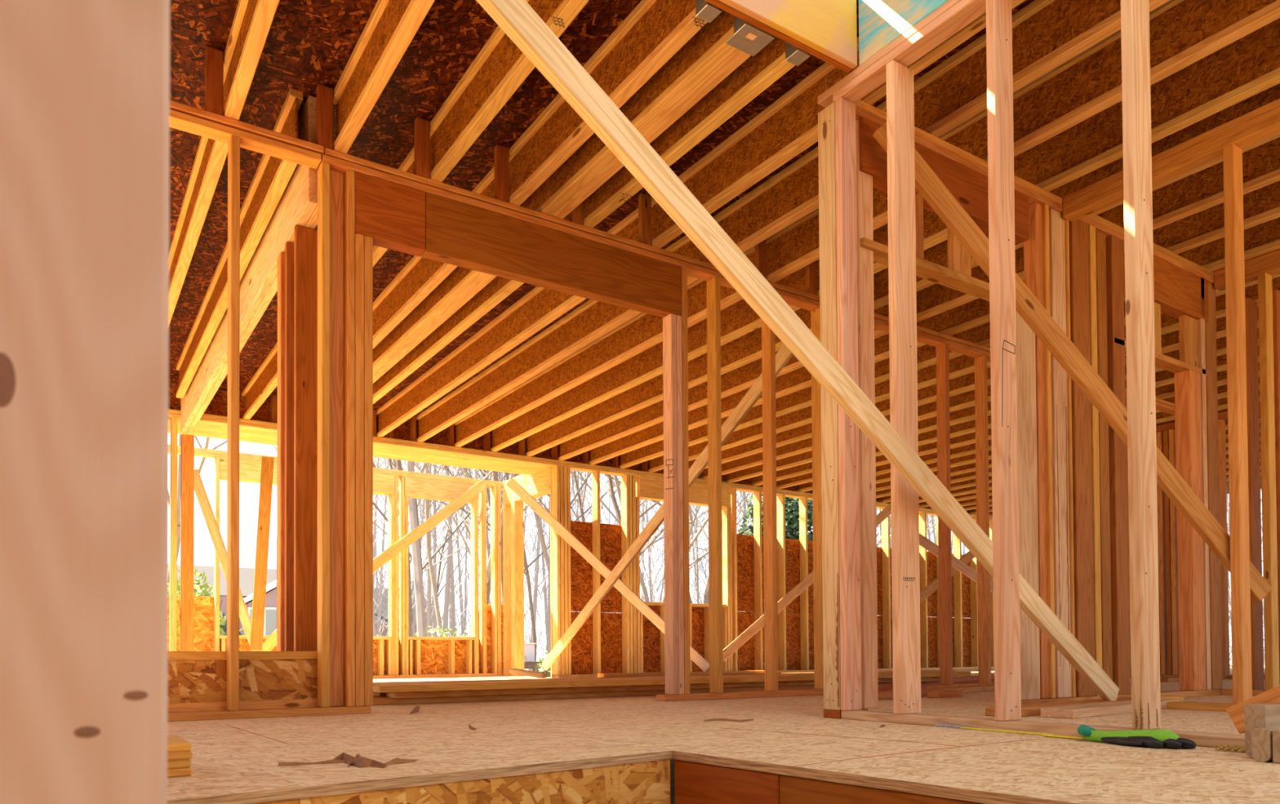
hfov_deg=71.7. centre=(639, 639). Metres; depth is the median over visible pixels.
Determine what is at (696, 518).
bare tree
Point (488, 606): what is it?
wall sheathing
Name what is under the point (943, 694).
wood block
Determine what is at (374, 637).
window sill
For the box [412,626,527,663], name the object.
shrub
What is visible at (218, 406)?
board
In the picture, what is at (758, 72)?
joist
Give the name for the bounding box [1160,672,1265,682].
board
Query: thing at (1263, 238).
joist
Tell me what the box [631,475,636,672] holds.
stud
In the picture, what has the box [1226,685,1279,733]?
brace
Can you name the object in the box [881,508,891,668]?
stud
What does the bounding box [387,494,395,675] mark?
stud
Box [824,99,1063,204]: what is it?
plate
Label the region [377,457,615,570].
bare tree
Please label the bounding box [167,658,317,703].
wall panel
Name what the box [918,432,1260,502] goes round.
joist
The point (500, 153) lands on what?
block
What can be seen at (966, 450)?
joist
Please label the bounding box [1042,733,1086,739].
strap
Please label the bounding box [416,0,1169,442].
joist
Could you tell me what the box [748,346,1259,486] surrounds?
joist
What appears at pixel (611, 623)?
wall sheathing
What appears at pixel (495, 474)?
bare tree
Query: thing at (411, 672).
stud
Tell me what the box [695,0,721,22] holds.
hanger
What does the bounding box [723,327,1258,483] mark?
joist
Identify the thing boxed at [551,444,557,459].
block
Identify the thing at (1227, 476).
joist
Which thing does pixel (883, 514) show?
diagonal brace
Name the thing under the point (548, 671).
shrub
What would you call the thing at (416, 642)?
stud
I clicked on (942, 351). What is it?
stud
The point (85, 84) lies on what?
post
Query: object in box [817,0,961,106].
plate
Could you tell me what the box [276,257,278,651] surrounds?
support
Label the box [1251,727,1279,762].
wood block
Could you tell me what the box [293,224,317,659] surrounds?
support
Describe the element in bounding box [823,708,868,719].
plate
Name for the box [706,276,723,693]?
stud
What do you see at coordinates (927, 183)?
diagonal brace
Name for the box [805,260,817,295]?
block
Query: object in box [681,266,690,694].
stud
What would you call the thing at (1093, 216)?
plate
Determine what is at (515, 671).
board
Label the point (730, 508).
stud
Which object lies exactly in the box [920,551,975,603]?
diagonal brace
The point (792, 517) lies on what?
evergreen tree
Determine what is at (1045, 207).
stud
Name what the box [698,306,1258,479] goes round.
joist
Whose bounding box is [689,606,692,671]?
stud
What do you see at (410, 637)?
window sill
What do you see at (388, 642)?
stud
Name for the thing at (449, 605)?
woods
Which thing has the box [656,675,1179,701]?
plate
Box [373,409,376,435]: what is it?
block
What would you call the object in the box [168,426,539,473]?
board
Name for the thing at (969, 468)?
joist
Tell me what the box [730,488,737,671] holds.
stud
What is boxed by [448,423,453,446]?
block
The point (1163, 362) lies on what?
rail
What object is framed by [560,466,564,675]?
stud
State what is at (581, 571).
wall sheathing
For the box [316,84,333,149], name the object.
block
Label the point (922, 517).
stud
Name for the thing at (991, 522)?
stud
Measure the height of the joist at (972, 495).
0.300 m
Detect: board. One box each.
[168,382,992,516]
[168,413,556,467]
[168,419,549,469]
[168,422,545,471]
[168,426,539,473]
[168,429,534,475]
[252,759,670,803]
[262,629,276,651]
[373,670,925,683]
[373,670,939,684]
[373,671,939,685]
[373,671,971,693]
[373,684,814,705]
[373,692,386,696]
[373,696,388,697]
[378,671,963,685]
[388,676,939,697]
[509,668,547,678]
[595,672,803,677]
[597,670,781,676]
[878,674,994,686]
[878,679,994,691]
[878,684,995,700]
[985,697,1131,716]
[1040,699,1179,719]
[1120,695,1183,701]
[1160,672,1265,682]
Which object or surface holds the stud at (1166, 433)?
on the plate at (1229, 677)
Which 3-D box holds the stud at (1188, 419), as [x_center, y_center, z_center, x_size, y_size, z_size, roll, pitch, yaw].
[3.451,-0.682,5.557,0.142,1.992,0.092,0,-1,-33]
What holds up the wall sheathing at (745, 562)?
attached to the stud at (803, 540)
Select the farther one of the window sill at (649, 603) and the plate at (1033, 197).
the window sill at (649, 603)
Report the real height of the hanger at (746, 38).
0.195 m
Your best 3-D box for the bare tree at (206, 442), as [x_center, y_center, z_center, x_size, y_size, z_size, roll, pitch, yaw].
[-6.951,-7.935,16.125,15.427,19.180,13.660,-1,-1,40]
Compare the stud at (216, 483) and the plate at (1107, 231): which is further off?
the stud at (216, 483)
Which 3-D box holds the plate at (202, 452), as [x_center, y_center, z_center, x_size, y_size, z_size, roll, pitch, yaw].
[-4.197,-2.184,10.961,5.640,0.072,0.140,0,-1,-33]
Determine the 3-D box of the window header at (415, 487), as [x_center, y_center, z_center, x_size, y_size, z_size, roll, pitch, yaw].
[-2.720,-2.014,11.932,0.984,0.249,0.140,0,-1,-33]
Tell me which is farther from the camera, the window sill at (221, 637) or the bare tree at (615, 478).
the bare tree at (615, 478)
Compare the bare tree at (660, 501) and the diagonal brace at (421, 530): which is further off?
the bare tree at (660, 501)
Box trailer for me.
[524,661,543,672]
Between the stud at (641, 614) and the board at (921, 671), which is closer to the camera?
the board at (921, 671)
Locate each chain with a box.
[935,723,966,728]
[1214,744,1245,752]
[1219,743,1244,751]
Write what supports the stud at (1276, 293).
on the floor
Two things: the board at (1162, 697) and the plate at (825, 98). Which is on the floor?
the board at (1162, 697)
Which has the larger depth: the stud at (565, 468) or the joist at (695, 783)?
the stud at (565, 468)
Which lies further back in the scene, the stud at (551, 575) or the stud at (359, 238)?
the stud at (551, 575)
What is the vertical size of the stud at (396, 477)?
2.600 m
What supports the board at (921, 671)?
on the board
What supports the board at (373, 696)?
on the floor
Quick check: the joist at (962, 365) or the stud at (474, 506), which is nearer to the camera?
the joist at (962, 365)
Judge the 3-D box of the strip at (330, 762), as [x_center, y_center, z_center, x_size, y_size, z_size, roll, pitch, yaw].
[-0.843,0.315,2.280,0.165,0.010,0.022,0,-1,-23]
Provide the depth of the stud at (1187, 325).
5.54 m
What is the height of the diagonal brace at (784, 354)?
2.480 m
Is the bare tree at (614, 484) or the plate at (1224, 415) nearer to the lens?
the plate at (1224, 415)
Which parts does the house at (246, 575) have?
pane, rake trim, pane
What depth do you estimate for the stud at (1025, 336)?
4.54 m
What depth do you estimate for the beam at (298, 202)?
5.19 m
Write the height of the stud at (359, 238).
2.306 m
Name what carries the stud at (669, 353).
on the plate at (696, 696)
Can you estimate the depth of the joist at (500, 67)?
4.12 m
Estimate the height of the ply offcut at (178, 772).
0.019 m
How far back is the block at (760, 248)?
5.77 m
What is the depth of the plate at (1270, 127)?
4.25 m
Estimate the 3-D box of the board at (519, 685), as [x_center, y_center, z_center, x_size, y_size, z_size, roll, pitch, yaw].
[0.696,0.288,6.407,5.219,0.037,0.140,0,-1,-33]
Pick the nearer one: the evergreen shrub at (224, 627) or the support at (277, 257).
the support at (277, 257)
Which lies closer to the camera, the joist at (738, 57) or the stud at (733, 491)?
the joist at (738, 57)
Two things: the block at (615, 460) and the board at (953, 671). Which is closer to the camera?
the board at (953, 671)
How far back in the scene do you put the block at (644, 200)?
5.27 m
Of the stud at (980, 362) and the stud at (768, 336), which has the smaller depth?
the stud at (768, 336)
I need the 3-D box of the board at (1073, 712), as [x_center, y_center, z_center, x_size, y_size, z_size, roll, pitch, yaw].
[2.196,0.314,4.092,1.146,0.038,0.140,0,-1,-39]
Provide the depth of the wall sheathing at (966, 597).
15.66 m
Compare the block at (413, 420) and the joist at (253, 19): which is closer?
the joist at (253, 19)
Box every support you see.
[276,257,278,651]
[278,254,279,651]
[279,251,284,651]
[284,241,293,659]
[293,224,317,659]
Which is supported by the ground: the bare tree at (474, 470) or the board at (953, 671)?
the bare tree at (474, 470)
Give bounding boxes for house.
[177,564,276,635]
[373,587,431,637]
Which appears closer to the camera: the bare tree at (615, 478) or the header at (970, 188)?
the header at (970, 188)
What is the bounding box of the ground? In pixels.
[524,660,1264,803]
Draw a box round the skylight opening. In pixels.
[858,0,948,65]
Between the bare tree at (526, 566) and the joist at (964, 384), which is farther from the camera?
the bare tree at (526, 566)
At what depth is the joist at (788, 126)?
4.89 m
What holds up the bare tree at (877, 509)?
on the ground
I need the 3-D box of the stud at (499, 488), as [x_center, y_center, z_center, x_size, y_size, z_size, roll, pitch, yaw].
[-1.994,-0.835,12.385,0.053,2.600,0.140,0,-1,-33]
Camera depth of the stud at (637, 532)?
11.68 m
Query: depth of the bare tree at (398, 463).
24.03 m
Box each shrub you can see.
[168,568,226,635]
[219,612,244,635]
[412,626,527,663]
[533,651,551,677]
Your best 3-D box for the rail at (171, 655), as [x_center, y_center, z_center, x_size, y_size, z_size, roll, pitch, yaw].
[-2.217,0.070,3.871,1.760,0.038,0.059,0,-1,-33]
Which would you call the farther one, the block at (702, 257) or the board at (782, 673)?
the board at (782, 673)
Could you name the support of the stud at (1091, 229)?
on the plate at (1216, 691)
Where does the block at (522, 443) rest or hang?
on the plate at (171, 411)
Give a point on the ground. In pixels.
(672, 761)
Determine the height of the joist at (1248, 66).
0.300 m
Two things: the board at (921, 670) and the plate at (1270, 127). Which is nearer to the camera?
the plate at (1270, 127)
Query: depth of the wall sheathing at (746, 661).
13.32 m
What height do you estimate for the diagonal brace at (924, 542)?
0.715 m
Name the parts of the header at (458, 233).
door header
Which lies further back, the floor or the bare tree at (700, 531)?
the bare tree at (700, 531)
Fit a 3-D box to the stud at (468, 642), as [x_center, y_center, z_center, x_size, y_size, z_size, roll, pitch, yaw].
[-2.344,0.233,12.132,0.037,0.460,0.140,0,-1,-33]
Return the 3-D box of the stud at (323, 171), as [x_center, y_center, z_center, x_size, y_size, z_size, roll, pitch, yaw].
[-1.522,-0.983,4.260,0.038,2.610,0.092,0,-1,-33]
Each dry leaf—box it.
[333,752,386,768]
[347,754,361,767]
[384,757,417,765]
[409,705,420,714]
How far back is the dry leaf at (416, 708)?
4.35 m
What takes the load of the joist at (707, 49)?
on the hanger at (746, 38)
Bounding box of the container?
[524,643,536,661]
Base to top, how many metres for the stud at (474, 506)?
2.600 m
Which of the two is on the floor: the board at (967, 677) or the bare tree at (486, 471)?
the board at (967, 677)
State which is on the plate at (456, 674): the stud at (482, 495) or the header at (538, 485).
the stud at (482, 495)
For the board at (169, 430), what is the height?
0.034 m
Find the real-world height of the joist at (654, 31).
0.302 m
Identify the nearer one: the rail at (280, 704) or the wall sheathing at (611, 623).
the rail at (280, 704)
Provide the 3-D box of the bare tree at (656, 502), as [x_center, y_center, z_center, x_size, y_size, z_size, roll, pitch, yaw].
[3.094,-8.259,22.648,11.532,19.886,12.342,-1,-1,25]
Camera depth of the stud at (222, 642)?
10.38 m
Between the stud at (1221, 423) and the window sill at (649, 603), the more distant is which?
the window sill at (649, 603)
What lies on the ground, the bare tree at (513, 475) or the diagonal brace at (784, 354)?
the bare tree at (513, 475)
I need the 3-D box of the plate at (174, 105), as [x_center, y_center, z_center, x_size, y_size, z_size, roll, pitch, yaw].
[-2.230,-2.350,3.819,1.660,0.030,0.098,0,-1,-33]
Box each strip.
[277,760,345,766]
[703,718,753,722]
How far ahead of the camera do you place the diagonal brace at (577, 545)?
10.79 m
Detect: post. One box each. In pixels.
[0,0,169,803]
[180,434,194,660]
[511,502,524,676]
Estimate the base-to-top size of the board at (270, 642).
0.386 m
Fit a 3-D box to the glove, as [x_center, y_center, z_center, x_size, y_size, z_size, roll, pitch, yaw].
[1.463,0.291,2.632,0.117,0.058,0.343,0,-1,-29]
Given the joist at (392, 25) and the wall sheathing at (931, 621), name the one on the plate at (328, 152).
the joist at (392, 25)
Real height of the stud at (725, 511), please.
2.332 m
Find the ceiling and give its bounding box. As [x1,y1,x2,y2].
[168,0,1261,493]
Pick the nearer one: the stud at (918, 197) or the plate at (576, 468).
the stud at (918, 197)
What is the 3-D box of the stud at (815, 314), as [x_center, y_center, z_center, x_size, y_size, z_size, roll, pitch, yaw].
[1.229,-0.968,6.075,0.042,2.610,0.092,0,-1,-33]
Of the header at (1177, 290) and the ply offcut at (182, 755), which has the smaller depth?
the ply offcut at (182, 755)
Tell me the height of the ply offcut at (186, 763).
0.019 m
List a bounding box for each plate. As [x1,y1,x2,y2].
[167,706,371,721]
[168,408,992,519]
[168,444,502,488]
[169,99,324,155]
[169,109,321,168]
[318,154,1174,415]
[323,147,1174,407]
[373,673,502,678]
[502,467,551,486]
[551,462,992,521]
[553,666,994,678]
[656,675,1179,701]
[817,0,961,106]
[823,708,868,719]
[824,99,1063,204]
[824,101,1063,213]
[832,0,986,103]
[840,710,1244,749]
[1021,688,1222,704]
[1062,97,1279,203]
[1062,106,1279,210]
[1062,115,1279,222]
[1078,216,1213,284]
[1086,213,1214,277]
[1155,404,1260,433]
[1160,674,1265,679]
[1166,701,1235,711]
[1213,249,1279,276]
[1213,255,1279,291]
[1221,688,1266,696]
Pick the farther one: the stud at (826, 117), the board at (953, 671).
the board at (953, 671)
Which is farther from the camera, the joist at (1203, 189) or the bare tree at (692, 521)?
the bare tree at (692, 521)
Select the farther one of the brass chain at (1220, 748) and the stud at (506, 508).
the stud at (506, 508)
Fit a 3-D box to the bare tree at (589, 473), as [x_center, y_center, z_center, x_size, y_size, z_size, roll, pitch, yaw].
[-3.849,-10.853,23.165,20.320,25.255,13.054,0,-1,-7]
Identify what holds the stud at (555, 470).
on the plate at (992, 667)
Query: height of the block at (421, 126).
0.300 m
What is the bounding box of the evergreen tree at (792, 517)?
[737,493,813,613]
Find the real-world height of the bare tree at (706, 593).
26.537 m
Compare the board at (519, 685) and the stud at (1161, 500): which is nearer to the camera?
the board at (519, 685)
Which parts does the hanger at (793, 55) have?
seat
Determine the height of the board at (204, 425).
0.034 m
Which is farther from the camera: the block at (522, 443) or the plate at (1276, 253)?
the block at (522, 443)
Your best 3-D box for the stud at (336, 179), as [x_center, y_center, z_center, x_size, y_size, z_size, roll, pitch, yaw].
[-1.485,-0.983,4.311,0.078,2.610,0.036,0,-1,-33]
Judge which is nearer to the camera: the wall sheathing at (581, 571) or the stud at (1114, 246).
the stud at (1114, 246)
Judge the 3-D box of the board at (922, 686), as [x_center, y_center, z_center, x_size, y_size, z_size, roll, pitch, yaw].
[2.402,0.364,7.013,0.141,0.038,2.726,-1,-1,40]
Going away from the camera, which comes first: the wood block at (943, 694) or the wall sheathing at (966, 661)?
the wood block at (943, 694)
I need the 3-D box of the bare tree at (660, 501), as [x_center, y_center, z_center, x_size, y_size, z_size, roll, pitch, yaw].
[1.551,-10.629,45.632,13.200,25.536,20.546,-1,-1,17]
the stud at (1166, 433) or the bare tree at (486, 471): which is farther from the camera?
the bare tree at (486, 471)
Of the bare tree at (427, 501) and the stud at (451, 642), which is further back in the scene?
the bare tree at (427, 501)
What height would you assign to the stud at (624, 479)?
2.608 m
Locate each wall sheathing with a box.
[168,595,213,660]
[225,637,479,675]
[486,604,503,675]
[570,520,622,613]
[570,612,622,674]
[643,605,704,672]
[737,533,813,613]
[737,611,813,671]
[876,546,937,617]
[877,615,937,668]
[951,553,970,617]
[951,617,971,666]
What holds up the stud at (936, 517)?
on the plate at (992, 667)
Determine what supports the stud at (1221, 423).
on the plate at (1229, 677)
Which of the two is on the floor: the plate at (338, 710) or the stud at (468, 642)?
the plate at (338, 710)
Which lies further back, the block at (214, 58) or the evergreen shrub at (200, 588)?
the evergreen shrub at (200, 588)
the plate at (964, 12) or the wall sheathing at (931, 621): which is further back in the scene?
the wall sheathing at (931, 621)
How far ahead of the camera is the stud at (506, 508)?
12.33 m
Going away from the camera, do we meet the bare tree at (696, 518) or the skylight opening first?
the skylight opening
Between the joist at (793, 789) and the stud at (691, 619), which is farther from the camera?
the stud at (691, 619)
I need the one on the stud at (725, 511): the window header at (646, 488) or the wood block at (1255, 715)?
the window header at (646, 488)
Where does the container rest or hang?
on the trailer
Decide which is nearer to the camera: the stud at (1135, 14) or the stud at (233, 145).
the stud at (1135, 14)
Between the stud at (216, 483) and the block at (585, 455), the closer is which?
the stud at (216, 483)
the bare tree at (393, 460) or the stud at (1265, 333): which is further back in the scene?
the bare tree at (393, 460)
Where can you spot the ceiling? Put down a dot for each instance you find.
(308, 44)
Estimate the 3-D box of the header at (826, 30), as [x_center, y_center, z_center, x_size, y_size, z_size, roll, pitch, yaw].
[0.028,-2.542,3.144,2.065,0.300,0.057,0,-1,-33]
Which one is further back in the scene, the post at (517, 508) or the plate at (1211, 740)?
the post at (517, 508)
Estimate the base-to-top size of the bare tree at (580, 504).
20.634 m
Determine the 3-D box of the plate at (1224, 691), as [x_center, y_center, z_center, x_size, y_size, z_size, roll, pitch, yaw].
[5.167,0.287,3.508,0.092,0.036,5.178,0,-1,-33]
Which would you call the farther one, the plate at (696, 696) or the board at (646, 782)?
the plate at (696, 696)
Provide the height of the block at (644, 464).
0.300 m
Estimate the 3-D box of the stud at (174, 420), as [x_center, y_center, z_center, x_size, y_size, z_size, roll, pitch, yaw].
[-4.607,-0.887,8.746,0.050,2.608,0.140,0,-1,-33]
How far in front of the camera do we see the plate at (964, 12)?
3.47 m
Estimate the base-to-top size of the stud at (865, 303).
2.610 m
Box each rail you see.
[167,698,317,712]
[168,651,317,660]
[860,237,989,301]
[1114,337,1209,377]
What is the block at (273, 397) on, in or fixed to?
on the plate at (171, 411)
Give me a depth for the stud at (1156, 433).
9.56 m
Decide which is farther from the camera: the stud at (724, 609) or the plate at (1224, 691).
the stud at (724, 609)
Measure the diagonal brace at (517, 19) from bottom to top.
2.281 m
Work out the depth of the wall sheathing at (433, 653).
11.94 m
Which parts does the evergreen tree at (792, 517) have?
stem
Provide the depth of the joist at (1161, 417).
11.38 m
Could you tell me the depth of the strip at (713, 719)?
3.68 m
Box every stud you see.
[169,417,177,660]
[213,456,219,651]
[219,639,225,651]
[226,135,239,711]
[249,456,274,651]
[317,161,329,707]
[329,169,343,706]
[343,168,355,706]
[355,233,364,706]
[364,235,373,706]
[377,639,383,675]
[385,640,391,675]
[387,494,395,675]
[395,475,398,675]
[399,476,405,675]
[404,495,408,675]
[408,640,413,675]
[413,640,420,674]
[448,640,454,674]
[465,640,471,673]
[471,484,479,673]
[479,488,486,673]
[490,486,497,673]
[497,486,501,673]
[502,486,511,675]
[550,468,553,677]
[551,466,560,675]
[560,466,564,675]
[563,466,568,675]
[567,466,571,674]
[591,471,600,674]
[621,474,630,672]
[628,475,633,672]
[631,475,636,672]
[635,497,640,672]
[640,611,643,672]
[660,605,665,672]
[662,313,678,694]
[675,315,684,694]
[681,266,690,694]
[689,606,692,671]
[703,607,709,671]
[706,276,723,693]
[721,506,730,671]
[722,607,727,671]
[728,506,733,671]
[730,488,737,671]
[753,491,763,670]
[761,319,777,691]
[776,494,786,670]
[799,497,808,670]
[810,307,823,688]
[817,102,840,710]
[835,97,862,711]
[855,119,878,708]
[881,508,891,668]
[886,59,920,714]
[915,193,924,258]
[919,512,928,667]
[935,515,939,667]
[936,343,952,684]
[947,227,971,276]
[952,532,962,666]
[969,519,977,666]
[974,355,991,683]
[986,0,1021,720]
[989,520,994,666]
[1015,310,1039,700]
[1023,202,1048,698]
[1041,203,1055,698]
[1048,208,1071,697]
[1064,217,1075,697]
[1068,219,1095,697]
[1088,225,1102,696]
[1095,231,1112,680]
[1105,235,1129,694]
[1120,0,1160,729]
[1125,400,1131,677]
[1154,302,1161,353]
[1155,433,1160,674]
[1156,431,1167,674]
[1163,430,1173,674]
[1168,429,1179,674]
[1173,369,1205,690]
[1178,314,1196,366]
[1195,277,1211,689]
[1204,282,1222,689]
[1217,419,1230,675]
[1222,143,1252,704]
[1244,297,1264,689]
[1257,272,1279,690]
[1272,288,1279,682]
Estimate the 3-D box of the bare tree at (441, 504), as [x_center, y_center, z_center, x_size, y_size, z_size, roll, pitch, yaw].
[-9.124,-7.127,35.362,12.986,18.234,14.667,-1,-1,16]
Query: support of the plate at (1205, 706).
on the floor
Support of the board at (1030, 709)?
on the floor
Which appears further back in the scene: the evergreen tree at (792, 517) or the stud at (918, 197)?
the evergreen tree at (792, 517)
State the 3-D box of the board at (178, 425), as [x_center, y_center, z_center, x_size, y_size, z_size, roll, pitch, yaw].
[-3.660,-2.198,9.747,5.800,0.034,0.140,0,-1,-33]
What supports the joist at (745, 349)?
on the plate at (171, 411)
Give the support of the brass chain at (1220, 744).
on the floor
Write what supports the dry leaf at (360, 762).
on the floor
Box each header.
[219,456,277,484]
[355,171,681,317]
[373,473,395,495]
[404,476,474,503]
[504,469,550,505]
[635,475,730,507]
[703,0,857,72]
[858,117,1029,245]
[1123,253,1208,322]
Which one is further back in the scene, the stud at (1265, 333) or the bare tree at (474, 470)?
the bare tree at (474, 470)
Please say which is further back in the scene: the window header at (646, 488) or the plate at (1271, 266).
the window header at (646, 488)
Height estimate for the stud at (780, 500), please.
2.608 m
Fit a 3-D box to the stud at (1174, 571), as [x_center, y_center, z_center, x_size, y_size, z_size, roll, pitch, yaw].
[5.698,-0.936,9.434,0.092,2.610,0.045,0,-1,-33]
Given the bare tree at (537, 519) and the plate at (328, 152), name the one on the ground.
the bare tree at (537, 519)
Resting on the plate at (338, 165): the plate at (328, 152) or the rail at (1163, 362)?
the plate at (328, 152)
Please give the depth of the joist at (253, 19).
4.29 m
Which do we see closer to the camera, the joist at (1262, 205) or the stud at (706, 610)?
the joist at (1262, 205)
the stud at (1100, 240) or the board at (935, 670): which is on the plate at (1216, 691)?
the stud at (1100, 240)
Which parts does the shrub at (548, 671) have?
stem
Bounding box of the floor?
[167,667,1279,803]
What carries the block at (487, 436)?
on the plate at (171, 411)
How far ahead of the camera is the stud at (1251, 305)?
6.06 m
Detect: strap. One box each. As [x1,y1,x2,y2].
[960,726,1053,734]
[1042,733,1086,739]
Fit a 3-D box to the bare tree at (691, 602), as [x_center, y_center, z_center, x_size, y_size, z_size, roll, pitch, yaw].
[-1.583,-13.059,30.096,24.140,30.003,15.509,-1,-1,31]
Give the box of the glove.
[1077,724,1196,748]
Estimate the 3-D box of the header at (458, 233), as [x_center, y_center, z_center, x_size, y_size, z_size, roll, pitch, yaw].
[-0.590,-2.132,4.898,1.968,0.303,0.090,0,-1,-33]
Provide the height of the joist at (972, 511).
0.300 m
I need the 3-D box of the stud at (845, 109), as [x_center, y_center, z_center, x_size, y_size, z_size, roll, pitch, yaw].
[0.890,-1.006,3.783,0.092,2.610,0.039,0,-1,-33]
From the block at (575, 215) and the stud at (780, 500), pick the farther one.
the stud at (780, 500)
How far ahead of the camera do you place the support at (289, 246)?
4.70 m
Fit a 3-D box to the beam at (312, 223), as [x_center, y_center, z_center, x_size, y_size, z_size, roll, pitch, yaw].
[-3.007,-2.345,6.550,0.046,0.525,5.280,0,-1,-33]
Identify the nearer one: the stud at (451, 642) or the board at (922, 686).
the board at (922, 686)
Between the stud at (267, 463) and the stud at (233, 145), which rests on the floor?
the stud at (267, 463)
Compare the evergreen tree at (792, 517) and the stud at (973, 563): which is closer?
the stud at (973, 563)
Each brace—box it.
[194,469,258,651]
[373,480,487,573]
[475,0,1119,701]
[506,478,709,671]
[542,343,793,670]
[723,503,891,662]
[873,121,1271,601]
[919,533,993,591]
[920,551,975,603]
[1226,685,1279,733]
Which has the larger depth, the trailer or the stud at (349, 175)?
the trailer
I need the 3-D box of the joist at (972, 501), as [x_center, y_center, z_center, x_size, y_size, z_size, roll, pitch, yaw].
[8.529,-2.474,9.920,0.060,0.300,12.680,0,-1,-33]
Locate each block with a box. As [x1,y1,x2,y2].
[204,45,223,115]
[271,394,276,422]
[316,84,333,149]
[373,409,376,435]
[386,430,392,438]
[409,415,416,441]
[413,117,430,178]
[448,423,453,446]
[484,431,490,451]
[493,144,508,202]
[519,438,524,455]
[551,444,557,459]
[569,201,582,225]
[582,450,588,463]
[612,455,618,467]
[638,193,651,245]
[641,460,648,471]
[699,250,711,263]
[755,239,766,279]
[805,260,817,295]
[927,690,962,697]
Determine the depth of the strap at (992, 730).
3.06 m
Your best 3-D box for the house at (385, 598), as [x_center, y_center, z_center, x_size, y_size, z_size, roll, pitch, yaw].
[-17.395,-0.567,54.435,8.000,5.400,7.000,0,-1,-33]
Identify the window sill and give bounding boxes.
[219,635,269,639]
[373,636,391,639]
[408,636,475,639]
[644,601,727,607]
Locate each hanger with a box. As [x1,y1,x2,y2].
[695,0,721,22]
[724,15,774,56]
[785,41,809,66]
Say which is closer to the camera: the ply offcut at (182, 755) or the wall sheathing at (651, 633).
the ply offcut at (182, 755)
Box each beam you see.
[180,95,318,433]
[186,205,317,434]
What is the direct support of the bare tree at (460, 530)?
on the ground
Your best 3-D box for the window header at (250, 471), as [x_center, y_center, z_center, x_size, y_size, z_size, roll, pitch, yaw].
[-4.276,-2.023,10.906,1.650,0.249,0.140,0,-1,-33]
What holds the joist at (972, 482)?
on the plate at (171, 411)
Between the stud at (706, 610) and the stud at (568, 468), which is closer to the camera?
the stud at (568, 468)
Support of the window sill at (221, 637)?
attached to the stud
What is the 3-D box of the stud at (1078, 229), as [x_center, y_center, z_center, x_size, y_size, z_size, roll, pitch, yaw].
[2.395,-0.996,4.867,0.160,2.610,0.092,0,-1,-33]
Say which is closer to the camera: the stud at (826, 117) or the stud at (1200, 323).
the stud at (826, 117)
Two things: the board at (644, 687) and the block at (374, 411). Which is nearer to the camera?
the board at (644, 687)
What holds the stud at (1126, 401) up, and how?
on the plate at (696, 696)
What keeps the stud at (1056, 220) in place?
on the plate at (1216, 691)
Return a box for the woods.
[373,457,1264,676]
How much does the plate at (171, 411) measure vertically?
0.036 m
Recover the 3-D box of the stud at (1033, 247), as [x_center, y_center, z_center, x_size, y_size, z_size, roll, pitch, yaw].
[2.098,-0.998,4.683,0.075,2.610,0.072,0,-1,-33]
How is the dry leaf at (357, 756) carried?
on the floor
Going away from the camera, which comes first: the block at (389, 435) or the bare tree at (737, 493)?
the block at (389, 435)
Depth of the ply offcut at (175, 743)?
2.06 m
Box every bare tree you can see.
[168,433,226,593]
[248,444,509,577]
[260,443,277,453]
[373,457,572,595]
[373,457,603,635]
[373,458,413,636]
[373,458,575,602]
[374,457,588,577]
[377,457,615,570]
[406,461,426,636]
[424,463,471,636]
[429,463,536,671]
[478,473,518,638]
[492,471,502,603]
[497,470,621,521]
[518,475,550,579]
[519,472,591,520]
[570,471,649,601]
[570,472,742,613]
[572,471,663,555]
[589,501,692,551]
[604,474,692,603]
[613,488,762,602]
[613,492,753,551]
[639,501,659,518]
[641,491,751,541]
[688,492,792,566]
[702,577,708,604]
[703,494,890,531]
[737,493,812,535]
[876,509,936,541]
[876,515,936,546]
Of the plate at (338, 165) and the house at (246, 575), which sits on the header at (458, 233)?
the plate at (338, 165)
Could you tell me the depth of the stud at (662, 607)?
11.98 m
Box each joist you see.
[168,0,279,324]
[176,88,302,398]
[241,0,589,419]
[333,0,435,153]
[373,0,719,348]
[373,9,758,374]
[373,27,772,383]
[373,36,807,404]
[376,0,1025,436]
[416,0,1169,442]
[453,0,1279,447]
[490,17,1279,452]
[524,83,1279,456]
[557,137,1279,460]
[588,180,1279,464]
[618,217,1279,468]
[648,248,1279,472]
[674,760,782,803]
[688,276,1279,468]
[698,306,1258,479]
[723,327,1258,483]
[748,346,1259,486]
[776,362,1259,488]
[779,774,986,803]
[794,376,1259,492]
[875,390,1259,484]
[875,402,1259,491]
[875,413,1260,497]
[875,422,1260,502]
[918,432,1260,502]
[919,440,1260,507]
[957,448,1261,506]
[962,456,1261,510]
[966,462,1261,514]
[989,469,1261,516]
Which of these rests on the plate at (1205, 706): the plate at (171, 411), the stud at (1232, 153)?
the stud at (1232, 153)
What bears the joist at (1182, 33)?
on the plate at (171, 411)
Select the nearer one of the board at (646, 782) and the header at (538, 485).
the board at (646, 782)
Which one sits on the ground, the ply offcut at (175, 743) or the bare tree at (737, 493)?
the bare tree at (737, 493)
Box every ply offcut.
[167,735,191,751]
[167,751,191,760]
[167,759,191,768]
[167,767,191,777]
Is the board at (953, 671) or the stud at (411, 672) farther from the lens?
the stud at (411, 672)
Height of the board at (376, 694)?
0.037 m

